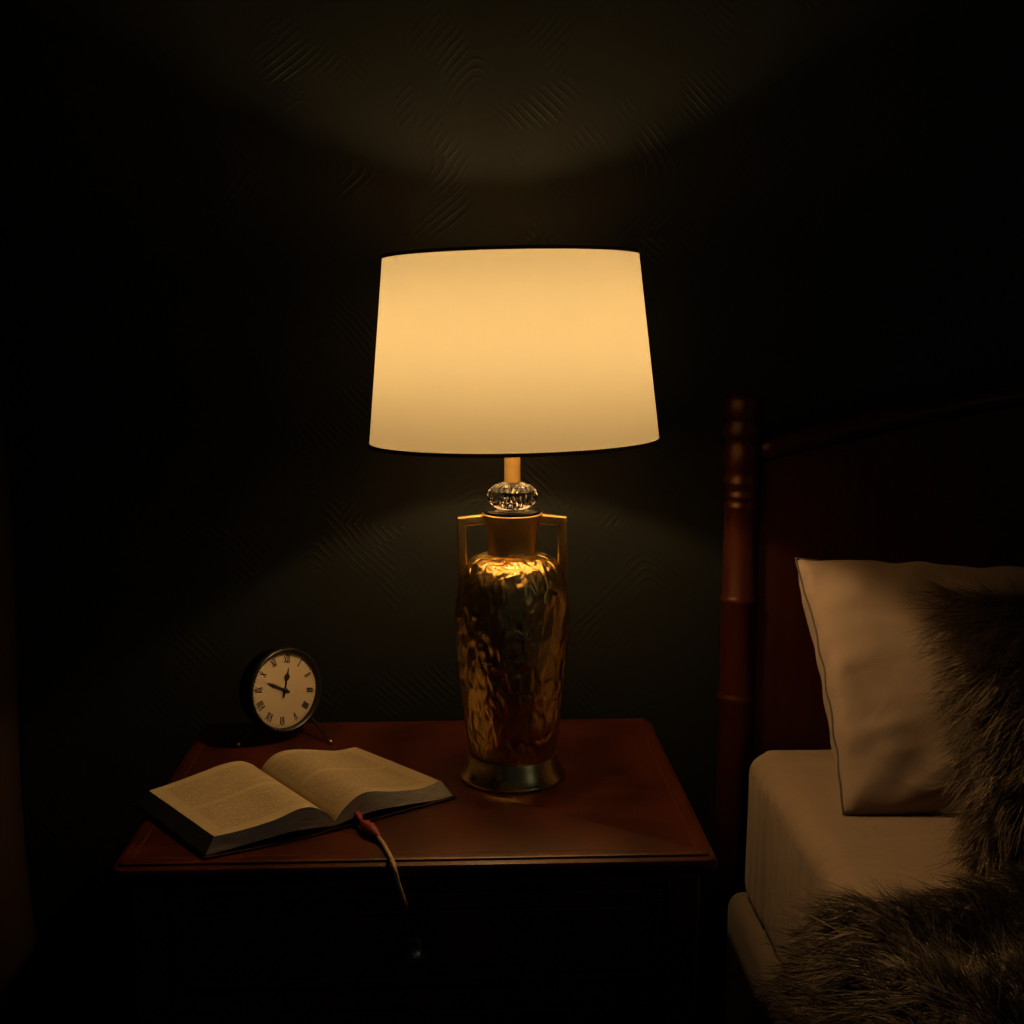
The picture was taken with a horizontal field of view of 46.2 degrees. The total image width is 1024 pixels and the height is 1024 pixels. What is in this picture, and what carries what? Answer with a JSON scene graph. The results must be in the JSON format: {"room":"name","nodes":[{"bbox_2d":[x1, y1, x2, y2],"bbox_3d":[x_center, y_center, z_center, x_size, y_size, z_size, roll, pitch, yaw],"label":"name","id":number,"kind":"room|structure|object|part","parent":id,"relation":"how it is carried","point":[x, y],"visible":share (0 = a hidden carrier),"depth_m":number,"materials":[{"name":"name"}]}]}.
{"room":"bedroom","nodes":[
{"label":"bedroom","id":0,"kind":"room"},
{"bbox_2d":[0,0,1023,1023],"bbox_3d":[0.484,-0.466,1.701,3.200,2.700,0.100,0,9,-2],"label":"wall","id":1,"kind":"structure","parent":0,"point":[821,202],"depth_m":1.66,"materials":[{"name":"grey paint"}]},
{"bbox_3d":[0.558,1.157,0.173,3.200,0.050,3.610,0,9,-2],"label":"floor","id":2,"kind":"structure","parent":0,"visible":0},
{"bbox_2d":[110,718,717,1023],"bbox_3d":[-0.104,0.623,1.456,0.610,0.620,0.464,0,9,-2],"label":"nightstand","id":3,"kind":"object","parent":2,"relation":"on","point":[575,900],"visible":0.96,"depth_m":1.23,"materials":[{"name":"brown wood"}]},
{"bbox_2d":[235,647,332,746],"bbox_3d":[-0.298,0.234,1.555,0.122,0.121,0.090,-2,9,-13],"label":"desk clock","id":4,"kind":"object","parent":3,"relation":"on","point":[280,688],"visible":1,"depth_m":1.54,"materials":[{"name":"black metal"}]},
{"bbox_2d":[133,747,455,859],"bbox_3d":[-0.243,0.309,1.345,0.301,0.033,0.198,-6,11,-36],"label":"open book","id":5,"kind":"object","parent":3,"relation":"on","point":[235,807],"visible":1,"depth_m":1.30,"materials":[{"name":"beige paper"}]},
{"bbox_2d":[354,811,410,955],"bbox_3d":[-0.140,0.377,1.246,0.015,0.102,0.160,-4,10,-27],"label":"bookmark","id":6,"kind":"object","parent":5,"relation":"hanging from","point":[370,829],"visible":0.98,"depth_m":1.21,"materials":[{"name":"red fabric"}]},
{"bbox_3d":[-0.124,0.360,1.210,0.011,0.041,0.077,-4,10,-25],"label":"cord","id":7,"kind":"part","parent":6,"relation":"part of","materials":[{"name":"brown fabric"}]},
{"bbox_3d":[-0.098,0.443,1.210,0.020,0.020,0.030,0,9,-2],"label":"knob","id":8,"kind":"part","parent":3,"relation":"part of","materials":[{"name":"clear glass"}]},
{"bbox_3d":[-0.096,0.435,1.233,0.503,0.105,0.018,0,9,-2],"label":"drawer","id":9,"kind":"part","parent":3,"relation":"part of","materials":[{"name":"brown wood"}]},
{"bbox_3d":[-0.096,0.558,1.251,0.503,0.096,0.018,0,9,-2],"label":"drawer","id":10,"kind":"part","parent":3,"relation":"part of","materials":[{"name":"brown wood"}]},
{"bbox_2d":[368,245,659,793],"bbox_3d":[0.003,0.011,1.388,0.340,0.611,0.340,0,9,-2],"label":"table lamp","id":11,"kind":"object","parent":3,"relation":"on","point":[510,353],"visible":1,"depth_m":1.25,"materials":[{"name":"white fabric"}]},
{"bbox_3d":[-0.046,0.041,1.391,0.034,0.077,0.011,0,9,-2],"label":"handle","id":12,"kind":"part","parent":11,"relation":"part of","materials":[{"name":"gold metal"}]},
{"bbox_3d":[-0.002,-0.287,1.343,0.289,0.004,0.289,-1,9,-2],"label":"trim","id":13,"kind":"part","parent":11,"relation":"part of","materials":[{"name":"beige fabric"}]},
{"bbox_3d":[0.000,-0.083,1.374,0.019,0.098,0.019,0,9,-2],"label":"stem","id":14,"kind":"part","parent":11,"relation":"part of","materials":[{"name":"gold metal"}]},
{"bbox_3d":[0.003,-0.082,1.374,0.332,0.004,0.332,-1,9,-2],"label":"trim","id":15,"kind":"part","parent":11,"relation":"part of","materials":[{"name":"brown"}]},
{"bbox_3d":[0.047,0.040,1.394,0.034,0.077,0.011,0,9,-2],"label":"handle","id":16,"kind":"part","parent":11,"relation":"part of","materials":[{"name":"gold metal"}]},
{"bbox_2d":[710,382,1023,1023],"bbox_3d":[0.949,0.493,0.741,1.256,1.092,1.978,0,9,-2],"label":"frame","id":17,"kind":"object","parent":2,"relation":"on","point":[936,480],"visible":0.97,"depth_m":1.61,"materials":[{"name":"brown wood"}]},
{"bbox_3d":[0.309,0.366,1.667,0.056,1.064,0.056,0,9,-2],"label":"post","id":18,"kind":"part","parent":17,"relation":"part of","materials":[{"name":"brown wood"}]},
{"bbox_2d":[725,892,782,1023],"bbox_3d":[0.936,0.751,0.726,1.204,0.188,1.952,0,9,-2],"label":"box spring","id":19,"kind":"object","parent":17,"relation":"on","point":[744,955],"visible":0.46,"depth_m":1.56,"materials":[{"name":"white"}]},
{"bbox_2d":[745,750,1022,962],"bbox_3d":[0.935,0.553,0.709,1.174,0.209,1.918,0,9,-2],"label":"mattress","id":20,"kind":"object","parent":19,"relation":"on","point":[798,834],"visible":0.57,"depth_m":1.37,"materials":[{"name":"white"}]},
{"bbox_2d":[733,851,1023,1023],"bbox_3d":[0.641,0.526,0.971,0.784,0.428,0.968,0,9,-2],"label":"fur throw","id":21,"kind":"object","parent":20,"relation":"on","point":[953,955],"visible":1,"depth_m":1.06,"materials":[{"name":"fur"}]},
{"bbox_2d":[795,557,1023,815],"bbox_3d":[0.698,0.211,1.478,0.672,0.286,0.260,0,9,1],"label":"pillow","id":22,"kind":"object","parent":20,"relation":"on","point":[856,620],"visible":0.66,"depth_m":1.43,"materials":[{"name":"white fabric"}]},
{"bbox_2d":[898,566,1023,880],"bbox_3d":[0.648,0.245,1.283,0.456,0.379,0.316,0,9,1],"label":"cushion","id":23,"kind":"object","parent":20,"relation":"on","point":[985,637],"visible":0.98,"depth_m":1.26,"materials":[{"name":"fur"}]},
{"bbox_3d":[0.908,0.234,1.675,1.160,0.825,0.020,0,9,-2],"label":"headboard","id":24,"kind":"part","parent":17,"relation":"part of","materials":[{"name":"brown wood"}]},
{"bbox_3d":[0.908,-0.130,1.618,1.168,0.123,0.034,0,9,-2],"label":"rail","id":25,"kind":"part","parent":17,"relation":"part of","materials":[{"name":"brown wood"}]},
{"bbox_3d":[-1.091,-0.192,-0.101,0.100,2.700,3.610,0,9,-2],"label":"wall","id":26,"kind":"structure","parent":0,"visible":0},
{"bbox_2d":[0,384,45,1023],"bbox_3d":[-0.827,-0.364,1.488,0.540,2.522,0.039,0,9,-2],"label":"curtain","id":27,"kind":"object","parent":26,"relation":"hanging from","point":[22,1000],"visible":1,"depth_m":1.62,"materials":[{"name":"brown fabric"}]}
]}

